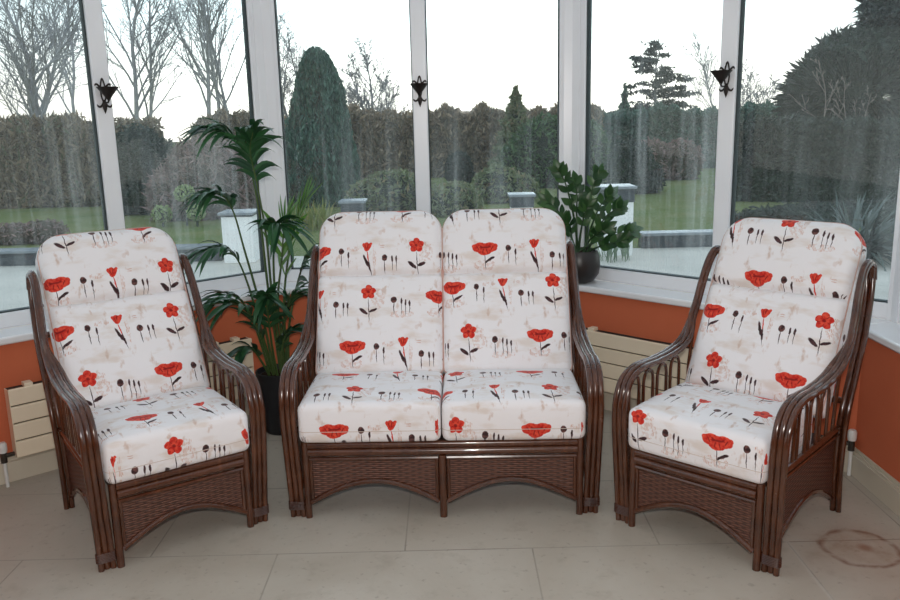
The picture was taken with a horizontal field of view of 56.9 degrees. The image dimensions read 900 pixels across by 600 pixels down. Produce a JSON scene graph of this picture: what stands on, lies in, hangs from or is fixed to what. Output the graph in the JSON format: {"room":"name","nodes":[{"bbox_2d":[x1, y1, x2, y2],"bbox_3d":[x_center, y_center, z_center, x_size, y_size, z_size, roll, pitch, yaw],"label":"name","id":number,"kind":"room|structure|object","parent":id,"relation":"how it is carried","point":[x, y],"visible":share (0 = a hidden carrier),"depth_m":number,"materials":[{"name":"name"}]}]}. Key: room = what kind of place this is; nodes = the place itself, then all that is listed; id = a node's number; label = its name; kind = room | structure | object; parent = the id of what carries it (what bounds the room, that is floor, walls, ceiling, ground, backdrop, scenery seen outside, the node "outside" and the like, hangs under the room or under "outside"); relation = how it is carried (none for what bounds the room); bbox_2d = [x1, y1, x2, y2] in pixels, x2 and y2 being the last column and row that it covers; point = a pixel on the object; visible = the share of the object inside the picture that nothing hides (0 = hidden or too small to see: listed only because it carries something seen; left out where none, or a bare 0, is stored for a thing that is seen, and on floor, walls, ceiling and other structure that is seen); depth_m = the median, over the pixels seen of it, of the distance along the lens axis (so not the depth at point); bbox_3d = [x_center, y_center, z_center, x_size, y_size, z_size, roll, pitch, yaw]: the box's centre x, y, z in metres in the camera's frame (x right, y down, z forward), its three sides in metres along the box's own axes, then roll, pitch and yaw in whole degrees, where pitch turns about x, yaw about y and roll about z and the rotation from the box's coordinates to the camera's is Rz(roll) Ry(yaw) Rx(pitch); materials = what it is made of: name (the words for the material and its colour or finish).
{"room":"conservatory","nodes":[
{"label":"conservatory","id":0,"kind":"room"},
{"bbox_2d":[0,295,286,452],"bbox_3d":[-1.557,0.383,4.210,1.744,0.630,0.210,-12,16,-41],"label":"wall","id":1,"kind":"structure","parent":0,"point":[18,361],"depth_m":3.73,"materials":[{"name":"paint"}]},
{"bbox_2d":[0,397,248,484],"bbox_3d":[-1.470,0.647,4.185,1.565,0.122,0.018,-12,16,-41],"label":"baseboard","id":2,"kind":"structure","parent":1,"relation":"attached to","point":[44,461],"depth_m":3.78,"materials":[{"name":"beige wood"}]},
{"bbox_2d":[0,0,270,328],"bbox_3d":[-1.633,-0.787,4.010,1.693,1.675,0.066,-12,16,-41],"label":"window","id":3,"kind":"structure","parent":1,"relation":"in","point":[91,16],"depth_m":3.99,"materials":[{"name":"white plastic"}]},
{"bbox_2d":[94,78,117,113],"bbox_3d":[-1.601,-0.957,3.882,0.100,0.166,0.112,-12,16,-41],"label":"candle sconce","id":4,"kind":"object","parent":3,"relation":"attached to","point":[107,91],"visible":1,"depth_m":3.87,"materials":[{"name":"black metal"}]},
{"bbox_2d":[0,284,283,345],"bbox_3d":[-1.533,0.065,4.108,1.686,0.035,0.180,-12,16,-41],"label":"trim","id":5,"kind":"structure","parent":1,"relation":"on","point":[21,333],"depth_m":3.75,"materials":[{"name":"white plastic"}]},
{"bbox_2d":[252,0,287,283],"bbox_3d":[-0.985,-0.920,4.551,0.086,1.675,0.086,-1,12,0],"label":"trim","id":6,"kind":"structure","parent":1,"relation":"attached to","point":[261,8],"depth_m":4.50,"materials":[{"name":"white plastic"}]},
{"bbox_2d":[285,294,444,378],"bbox_3d":[-0.137,0.234,4.738,1.706,0.630,0.210,-1,12,1],"label":"wall","id":7,"kind":"structure","parent":0,"point":[300,307],"depth_m":4.62,"materials":[{"name":"paint"}]},
{"bbox_2d":[280,282,307,293],"bbox_3d":[-0.145,-0.081,4.623,1.652,0.035,0.180,-1,12,1],"label":"trim","id":8,"kind":"structure","parent":7,"relation":"on","point":[290,286],"depth_m":4.60,"materials":[{"name":"white plastic"}]},
{"bbox_2d":[269,0,563,281],"bbox_3d":[-0.163,-0.941,4.555,1.658,1.675,0.066,-1,12,1],"label":"window","id":9,"kind":"structure","parent":7,"relation":"in","point":[417,8],"depth_m":4.51,"materials":[{"name":"white plastic"}]},
{"bbox_2d":[410,76,427,106],"bbox_3d":[-0.164,-1.115,4.425,0.100,0.166,0.112,-1,12,1],"label":"candle sconce","id":10,"kind":"object","parent":9,"relation":"attached to","point":[418,87],"visible":1,"depth_m":4.41,"materials":[{"name":"black metal"}]},
{"bbox_2d":[0,409,899,599],"bbox_3d":[-0.133,1.363,1.395,4.310,0.150,7.346,-1,12,0],"label":"floor","id":11,"kind":"structure","parent":0,"point":[505,540],"depth_m":3.04,"materials":[{"name":"tile"}]},
{"bbox_2d":[0,336,253,487],"bbox_3d":[-1.520,0.508,4.033,1.249,0.460,0.058,-12,16,-41],"label":"radiator","id":12,"kind":"object","parent":11,"relation":"on","point":[27,410],"visible":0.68,"depth_m":3.69,"materials":[{"name":"beige metal"}]},
{"bbox_2d":[26,227,268,572],"bbox_3d":[-1.240,0.313,3.351,0.670,1.123,0.893,-10,15,-34],"label":"rattan armchair","id":13,"kind":"object","parent":11,"relation":"on","point":[133,407],"visible":1,"depth_m":3.28,"materials":[{"name":"wicker"}]},
{"bbox_2d":[35,227,208,408],"bbox_3d":[-1.376,0.075,3.488,0.564,0.707,0.440,-10,15,-34],"label":"cushion","id":14,"kind":"object","parent":13,"relation":"on","point":[119,315],"depth_m":3.42,"materials":[{"name":"fabric"}]},
{"bbox_2d":[91,386,248,483],"bbox_3d":[-1.107,0.498,3.202,0.532,0.186,0.440,-10,15,-34],"label":"seat cushion","id":15,"kind":"object","parent":13,"relation":"on","point":[145,434],"depth_m":3.07,"materials":[{"name":"fabric"}]},
{"bbox_2d":[172,118,321,435],"bbox_3d":[-0.911,-0.083,4.037,0.784,1.584,0.621,-1,12,0],"label":"potted palm","id":16,"kind":"object","parent":11,"relation":"on","point":[251,138],"visible":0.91,"depth_m":4.01,"materials":[{"name":"plant"}]},
{"bbox_2d":[255,364,299,435],"bbox_3d":[-0.868,0.512,4.263,0.236,0.324,0.235,-1,12,0],"label":"pot","id":17,"kind":"object","parent":16,"relation":"attached to","point":[268,379],"depth_m":4.18,"materials":[{"name":"black plastic"}]},
{"bbox_2d":[279,208,603,518],"bbox_3d":[-0.030,0.220,3.600,1.260,1.143,0.869,-1,12,1],"label":"sofa","id":18,"kind":"object","parent":11,"relation":"on","point":[486,300],"visible":1,"depth_m":3.60,"materials":[{"name":"fabric"}]},
{"bbox_2d":[297,371,442,442],"bbox_3d":[-0.312,0.428,3.432,0.559,0.187,0.440,-1,12,1],"label":"seat cushion","id":19,"kind":"object","parent":18,"relation":"on","point":[338,406],"depth_m":3.23,"materials":[{"name":"fabric"}]},
{"bbox_2d":[316,211,443,374],"bbox_3d":[-0.313,-0.030,3.769,0.569,0.711,0.442,-1,12,1],"label":"cushion","id":20,"kind":"object","parent":18,"relation":"on","point":[380,303],"depth_m":3.70,"materials":[{"name":"fabric"}]},
{"bbox_2d":[443,208,572,373],"bbox_3d":[0.250,-0.041,3.756,0.569,0.711,0.443,-1,12,1],"label":"cushion","id":21,"kind":"object","parent":18,"relation":"on","point":[506,290],"depth_m":3.69,"materials":[{"name":"fabric"}]},
{"bbox_2d":[442,369,585,439],"bbox_3d":[0.251,0.416,3.419,0.559,0.192,0.440,-1,12,1],"label":"seat cushion","id":22,"kind":"object","parent":18,"relation":"on","point":[478,404],"depth_m":3.22,"materials":[{"name":"fabric"}]},
{"bbox_2d":[612,217,876,576],"bbox_3d":[1.155,0.286,3.220,0.670,1.119,0.897,10,17,42],"label":"rattan armchair","id":23,"kind":"object","parent":11,"relation":"on","point":[788,306],"visible":1,"depth_m":3.15,"materials":[{"name":"wicker"}]},
{"bbox_2d":[628,382,812,483],"bbox_3d":[1.003,0.471,3.091,0.532,0.186,0.440,10,17,42],"label":"seat cushion","id":24,"kind":"object","parent":23,"relation":"on","point":[723,431],"depth_m":2.98,"materials":[{"name":"fabric"}]},
{"bbox_2d":[685,218,866,418],"bbox_3d":[1.306,0.047,3.339,0.564,0.707,0.440,10,17,42],"label":"cushion","id":25,"kind":"object","parent":23,"relation":"on","point":[776,316],"depth_m":3.26,"materials":[{"name":"fabric"}]},
{"bbox_2d":[579,291,860,440],"bbox_3d":[1.266,0.327,4.161,1.723,0.630,0.210,10,17,43],"label":"wall","id":26,"kind":"structure","parent":0,"point":[631,317],"depth_m":4.23,"materials":[{"name":"paint"}]},
{"bbox_2d":[563,0,580,242],"bbox_3d":[0.657,-0.951,4.511,0.085,1.675,0.086,-1,12,0],"label":"trim","id":27,"kind":"structure","parent":26,"relation":"attached to","point":[572,8],"depth_m":4.45,"materials":[{"name":"white plastic"}]},
{"bbox_2d":[586,326,856,475],"bbox_3d":[1.175,0.441,4.047,1.529,0.460,0.074,10,17,43],"label":"radiator","id":28,"kind":"object","parent":26,"relation":"attached to","point":[615,352],"visible":0.3,"depth_m":4.21,"materials":[{"name":"beige metal"}]},
{"bbox_2d":[604,391,848,471],"bbox_3d":[1.191,0.594,4.138,1.550,0.122,0.018,10,17,43],"label":"baseboard","id":29,"kind":"structure","parent":26,"relation":"attached to","point":[608,397],"depth_m":4.42,"materials":[{"name":"beige wood"}]},
{"bbox_2d":[579,0,887,318],"bbox_3d":[1.288,-0.846,3.959,1.674,1.675,0.066,10,17,43],"label":"window","id":30,"kind":"structure","parent":26,"relation":"in","point":[733,17],"depth_m":3.98,"materials":[{"name":"white plastic"}]},
{"bbox_2d":[710,61,734,97],"bbox_3d":[1.251,-1.018,3.825,0.100,0.166,0.112,10,17,43],"label":"candle sconce","id":31,"kind":"object","parent":30,"relation":"attached to","point":[720,75],"visible":1,"depth_m":3.82,"materials":[{"name":"black metal"}]},
{"bbox_2d":[579,280,888,324],"bbox_3d":[1.227,0.009,4.059,1.667,0.035,0.180,10,17,43],"label":"windowsill","id":32,"kind":"structure","parent":26,"relation":"on","point":[683,299],"depth_m":4.22,"materials":[{"name":"white plastic"}]},
{"bbox_2d":[537,159,643,283],"bbox_3d":[0.747,-0.426,4.455,0.569,0.668,0.225,-1,12,0],"label":"potted plant","id":33,"kind":"object","parent":32,"relation":"on","point":[587,258],"visible":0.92,"depth_m":4.42,"materials":[{"name":"green plant"}]},
{"bbox_2d":[575,247,599,283],"bbox_3d":[0.702,-0.185,4.508,0.226,0.178,0.225,-1,12,0],"label":"plant pot","id":34,"kind":"object","parent":33,"relation":"attached to","point":[587,258],"depth_m":4.41,"materials":[{"name":"grey ceramic"}]},
{"bbox_2d":[886,174,899,322],"bbox_3d":[1.885,-0.728,3.356,0.067,1.675,0.070,-1,12,0],"label":"trim","id":35,"kind":"structure","parent":26,"relation":"attached to","point":[893,307],"depth_m":3.49,"materials":[{"name":"white plastic"}]},
{"bbox_2d":[855,338,899,481],"bbox_3d":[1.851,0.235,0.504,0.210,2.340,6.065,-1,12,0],"label":"wall","id":36,"kind":"structure","parent":0,"point":[878,412],"depth_m":3.38,"materials":[{"name":"paint"}]},
{"bbox_2d":[851,447,899,516],"bbox_3d":[1.763,1.330,0.696,0.018,0.122,5.976,-1,12,0],"label":"baseboard","id":37,"kind":"structure","parent":36,"relation":"attached to","point":[886,488],"depth_m":3.39,"materials":[{"name":"beige wood"}]},
{"bbox_2d":[868,321,899,353],"bbox_3d":[1.818,0.749,0.601,0.180,0.035,6.037,-1,12,0],"label":"windowsill","id":38,"kind":"structure","parent":36,"relation":"attached to","point":[887,334],"depth_m":3.35,"materials":[{"name":"white plastic"}]},
{"label":"outside","id":39,"kind":"structure","parent":0,"visible":0},
{"bbox_2d":[0,142,892,255],"bbox_3d":[4.824,-7.413,41.908,130.000,0.200,95.000,-1,12,0],"label":"lawn","id":40,"kind":"structure","parent":39,"point":[687,204],"depth_m":15.33,"materials":[{"name":"green plant"}]},
{"bbox_2d":[0,218,70,244],"bbox_3d":[-6.498,-1.040,12.645,1.363,0.464,0.672,-1,12,0],"label":"shrub","id":41,"kind":"object","parent":40,"relation":"on","point":[38,232],"visible":0.91,"depth_m":12.45,"materials":[{"name":"green plant"}]},
{"bbox_2d":[11,0,83,113],"bbox_3d":[-14.069,-9.204,30.471,2.978,9.166,4.513,-5,13,-17],"label":"bare tree","id":42,"kind":"object","parent":40,"relation":"on","point":[71,91],"visible":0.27,"depth_m":30.24,"materials":[{"name":"grey plant"}]},
{"bbox_2d":[0,0,105,117],"bbox_3d":[-10.771,-6.609,21.253,4.347,7.905,4.864,-1,12,0],"label":"bare tree","id":43,"kind":"object","parent":40,"relation":"on","point":[32,106],"visible":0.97,"depth_m":21.03,"materials":[{"name":"grey plant"}]},
{"bbox_2d":[0,109,164,208],"bbox_3d":[-11.537,-3.050,18.445,10.320,2.301,1.410,-1,12,0],"label":"hedge","id":44,"kind":"object","parent":40,"relation":"on","point":[50,161],"visible":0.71,"depth_m":18.00,"materials":[{"name":"green plant"}]},
{"bbox_2d":[47,0,208,121],"bbox_3d":[-9.858,-8.232,26.415,4.182,8.818,3.885,-1,12,0],"label":"bare tree","id":45,"kind":"object","parent":40,"relation":"on","point":[163,35],"visible":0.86,"depth_m":26.09,"materials":[{"name":"grey plant"}]},
{"bbox_2d":[98,123,176,215],"bbox_3d":[-6.051,-2.532,16.460,1.831,1.983,1.444,-1,12,0],"label":"bush","id":46,"kind":"object","parent":40,"relation":"on","point":[139,153],"visible":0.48,"depth_m":16.01,"materials":[{"name":"green plant"}]},
{"bbox_2d":[150,205,172,226],"bbox_3d":[-4.955,-1.454,14.286,0.370,0.389,0.369,-1,12,0],"label":"hydrangea","id":47,"kind":"object","parent":40,"relation":"on","point":[160,213],"visible":1,"depth_m":14.21,"materials":[{"name":"green plant"}]},
{"bbox_2d":[173,184,194,225],"bbox_3d":[-4.557,-1.639,14.309,0.383,0.720,0.396,-1,12,0],"label":"hydrangea","id":48,"kind":"object","parent":40,"relation":"on","point":[179,192],"visible":0.84,"depth_m":14.19,"materials":[{"name":"green plant"}]},
{"bbox_2d":[142,0,240,114],"bbox_3d":[-8.860,-9.770,29.497,4.461,10.448,2.486,9,16,40],"label":"bare tree","id":49,"kind":"object","parent":40,"relation":"on","point":[207,25],"visible":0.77,"depth_m":29.96,"materials":[{"name":"grey plant"}]},
{"bbox_2d":[186,204,206,226],"bbox_3d":[-4.327,-1.457,14.188,0.348,0.407,0.347,-8,14,-28],"label":"hydrangea","id":50,"kind":"object","parent":40,"relation":"on","point":[191,214],"visible":0.67,"depth_m":14.11,"materials":[{"name":"green plant"}]},
{"bbox_2d":[141,134,255,221],"bbox_3d":[-4.525,-2.198,15.278,2.337,1.757,1.299,-6,13,-20],"label":"shrub","id":51,"kind":"object","parent":40,"relation":"on","point":[181,167],"visible":0.63,"depth_m":14.96,"materials":[{"name":"green plant"}]},
{"bbox_2d":[151,0,277,110],"bbox_3d":[-9.954,-10.869,34.714,5.228,10.430,4.113,-1,12,0],"label":"bare tree","id":52,"kind":"object","parent":40,"relation":"on","point":[219,98],"visible":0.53,"depth_m":34.87,"materials":[{"name":"grey plant"}]},
{"bbox_2d":[238,9,346,116],"bbox_3d":[-6.056,-8.306,31.556,3.629,6.593,4.599,0,12,7],"label":"bare tree","id":53,"kind":"object","parent":40,"relation":"on","point":[288,57],"visible":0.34,"depth_m":31.52,"materials":[{"name":"grey plant"}]},
{"bbox_2d":[290,196,334,230],"bbox_3d":[-2.294,-1.446,13.504,0.981,0.578,1.081,-1,12,0],"label":"grass","id":54,"kind":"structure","parent":40,"relation":"on","point":[313,217],"depth_m":13.43,"materials":[{"name":"green plant"}]},
{"bbox_2d":[285,45,361,207],"bbox_3d":[-2.659,-3.540,17.125,1.629,3.314,1.660,-1,12,0],"label":"conifer tree","id":55,"kind":"object","parent":40,"relation":"on","point":[319,132],"visible":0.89,"depth_m":16.68,"materials":[{"name":"green plant"}]},
{"bbox_2d":[338,36,411,113],"bbox_3d":[-2.669,-6.719,28.642,3.136,4.581,2.636,-1,12,4],"label":"bare tree","id":56,"kind":"object","parent":40,"relation":"on","point":[351,96],"visible":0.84,"depth_m":28.13,"materials":[{"name":"grey plant"}]},
{"bbox_2d":[344,167,435,211],"bbox_3d":[-1.137,-2.103,16.114,1.947,0.953,1.098,-1,12,0],"label":"shrub","id":57,"kind":"object","parent":40,"relation":"on","point":[385,190],"visible":0.62,"depth_m":15.81,"materials":[{"name":"green plant"}]},
{"bbox_2d":[188,99,605,178],"bbox_3d":[-1.556,-4.775,24.982,12.464,2.531,1.486,-1,12,0],"label":"hedge","id":58,"kind":"object","parent":40,"relation":"on","point":[384,141],"visible":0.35,"depth_m":24.46,"materials":[{"name":"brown plant"}]},
{"bbox_2d":[431,180,484,216],"bbox_3d":[0.085,-1.794,14.952,1.089,0.782,1.010,-1,12,0],"label":"round shrub","id":59,"kind":"object","parent":40,"relation":"on","point":[454,196],"visible":0.88,"depth_m":14.68,"materials":[{"name":"green plant"}]},
{"bbox_2d":[443,151,474,185],"bbox_3d":[0.231,-3.235,20.582,0.847,1.061,0.768,-1,12,0],"label":"shrub","id":60,"kind":"object","parent":40,"relation":"on","point":[459,166],"visible":0.77,"depth_m":20.39,"materials":[{"name":"green plant"}]},
{"bbox_2d":[470,163,540,203],"bbox_3d":[1.134,-2.373,17.105,1.532,0.924,1.108,-1,12,0],"label":"round shrub","id":61,"kind":"object","parent":40,"relation":"on","point":[495,183],"visible":0.84,"depth_m":16.81,"materials":[{"name":"green plant"}]},
{"bbox_2d":[486,84,528,167],"bbox_3d":[1.773,-4.349,21.973,1.927,2.681,1.808,-8,14,-28],"label":"conifer tree","id":62,"kind":"object","parent":40,"relation":"on","point":[516,111],"visible":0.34,"depth_m":21.70,"materials":[{"name":"green plant"}]},
{"bbox_2d":[495,110,611,188],"bbox_3d":[2.566,-3.630,20.358,2.941,2.026,1.433,-1,12,0],"label":"shrub","id":63,"kind":"object","parent":40,"relation":"on","point":[533,150],"visible":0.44,"depth_m":19.98,"materials":[{"name":"green plant"}]},
{"bbox_2d":[618,82,631,111],"bbox_3d":[6.818,-6.920,32.309,1.162,3.056,1.213,-1,12,0],"label":"conifer tree","id":64,"kind":"object","parent":40,"relation":"on","point":[624,103],"visible":0.13,"depth_m":32.04,"materials":[{"name":"green plant"}]},
{"bbox_2d":[603,135,667,194],"bbox_3d":[4.058,-2.938,18.313,1.476,1.401,1.128,-1,12,0],"label":"shrub","id":65,"kind":"object","parent":40,"relation":"on","point":[629,162],"visible":0.91,"depth_m":18.01,"materials":[{"name":"green plant"}]},
{"bbox_2d":[602,38,703,113],"bbox_3d":[8.617,-8.546,34.996,4.292,4.784,3.558,-10,15,-33],"label":"cedar tree","id":66,"kind":"object","parent":40,"relation":"on","point":[668,76],"visible":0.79,"depth_m":34.64,"materials":[{"name":"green plant"}]},
{"bbox_2d":[641,136,706,179],"bbox_3d":[5.583,-3.687,21.790,2.297,1.258,1.275,-1,12,0],"label":"shrub","id":67,"kind":"object","parent":40,"relation":"on","point":[680,160],"visible":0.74,"depth_m":21.48,"materials":[{"name":"green plant"}]},
{"bbox_2d":[638,229,712,247],"bbox_3d":[3.732,-0.816,10.844,2.500,0.200,0.260,-1,12,0],"label":"wall","id":68,"kind":"structure","parent":40,"relation":"on","point":[702,237],"depth_m":10.76,"materials":[{"name":"concrete"}]},
{"bbox_2d":[601,99,780,167],"bbox_3d":[8.577,-5.220,26.220,8.042,2.275,1.448,1,13,11],"label":"hedge","id":69,"kind":"object","parent":40,"relation":"on","point":[667,123],"visible":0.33,"depth_m":25.97,"materials":[{"name":"green plant"}]},
{"bbox_2d":[682,31,745,108],"bbox_3d":[9.879,-7.826,31.780,2.459,4.793,1.739,10,17,42],"label":"bare tree","id":70,"kind":"object","parent":40,"relation":"on","point":[706,81],"visible":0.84,"depth_m":31.74,"materials":[{"name":"grey plant"}]},
{"bbox_2d":[740,59,780,107],"bbox_3d":[10.635,-6.701,29.237,1.764,3.647,2.816,-1,12,0],"label":"bare tree","id":71,"kind":"object","parent":40,"relation":"on","point":[748,95],"visible":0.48,"depth_m":28.97,"materials":[{"name":"grey plant"}]},
{"bbox_2d":[712,111,899,202],"bbox_3d":[8.436,-2.564,15.030,6.997,1.823,1.348,5,14,28],"label":"yew hedge","id":72,"kind":"object","parent":40,"relation":"on","point":[791,158],"visible":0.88,"depth_m":15.40,"materials":[{"name":"green plant"}]},
{"bbox_2d":[735,197,896,226],"bbox_3d":[5.691,-1.292,12.629,2.874,0.596,0.991,1,13,12],"label":"shrub","id":73,"kind":"object","parent":40,"relation":"on","point":[822,209],"visible":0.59,"depth_m":12.41,"materials":[{"name":"green plant"}]},
{"bbox_2d":[787,58,878,119],"bbox_3d":[7.734,-3.440,16.619,1.403,2.788,1.632,-1,12,0],"label":"bare shrub","id":74,"kind":"object","parent":40,"relation":"on","point":[823,72],"visible":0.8,"depth_m":16.38,"materials":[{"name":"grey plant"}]},
{"bbox_2d":[769,0,899,121],"bbox_3d":[10.600,-5.801,18.281,6.884,6.760,3.470,-1,12,0],"label":"evergreen tree","id":75,"kind":"object","parent":40,"relation":"on","point":[867,53],"visible":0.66,"depth_m":17.63,"materials":[{"name":"green plant"}]},
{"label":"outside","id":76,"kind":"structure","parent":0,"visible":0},
{"bbox_2d":[0,246,899,329],"bbox_3d":[1.527,1.115,3.168,21.000,0.200,15.700,-1,12,0],"label":"patio","id":77,"kind":"structure","parent":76,"point":[688,261],"depth_m":9.69,"materials":[{"name":"concrete"}]},
{"bbox_2d":[0,243,223,265],"bbox_3d":[-5.765,-0.546,10.649,5.700,0.200,0.260,-1,12,0],"label":"wall","id":78,"kind":"structure","parent":77,"relation":"on","point":[8,256],"depth_m":10.56,"materials":[{"name":"concrete"}]},
{"bbox_2d":[217,209,259,262],"bbox_3d":[-2.640,-0.812,10.505,0.450,0.635,0.450,-1,12,0],"label":"pier","id":79,"kind":"structure","parent":77,"relation":"on","point":[230,234],"depth_m":10.33,"materials":[{"name":"stone"}]},
{"bbox_2d":[338,198,367,211],"bbox_3d":[-1.212,-0.906,10.543,0.340,0.735,0.340,-1,12,0],"label":"pier","id":80,"kind":"structure","parent":77,"relation":"on","point":[355,204],"depth_m":10.34,"materials":[{"name":"concrete"}]},
{"bbox_2d":[507,192,535,208],"bbox_3d":[0.907,-0.972,10.540,0.340,0.765,0.340,-1,12,0],"label":"pier","id":81,"kind":"structure","parent":77,"relation":"on","point":[516,199],"depth_m":10.34,"materials":[{"name":"concrete"}]},
{"bbox_2d":[594,243,629,262],"bbox_3d":[1.940,-0.635,9.867,0.439,0.345,0.385,-5,13,-15],"label":"clump","id":82,"kind":"object","parent":77,"relation":"on","point":[624,251],"visible":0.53,"depth_m":9.85,"materials":[{"name":"green plant"}]},
{"bbox_2d":[597,183,636,255],"bbox_3d":[2.057,-1.000,10.335,0.440,0.855,0.440,-1,12,0],"label":"pier","id":83,"kind":"structure","parent":77,"relation":"on","point":[627,190],"depth_m":10.14,"materials":[{"name":"stone"}]},
{"bbox_2d":[758,191,896,271],"bbox_3d":[4.735,-0.767,9.603,2.436,1.063,2.584,-1,12,0],"label":"clump","id":84,"kind":"object","parent":77,"relation":"on","point":[878,241],"visible":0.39,"depth_m":9.55,"materials":[{"name":"green plant"}]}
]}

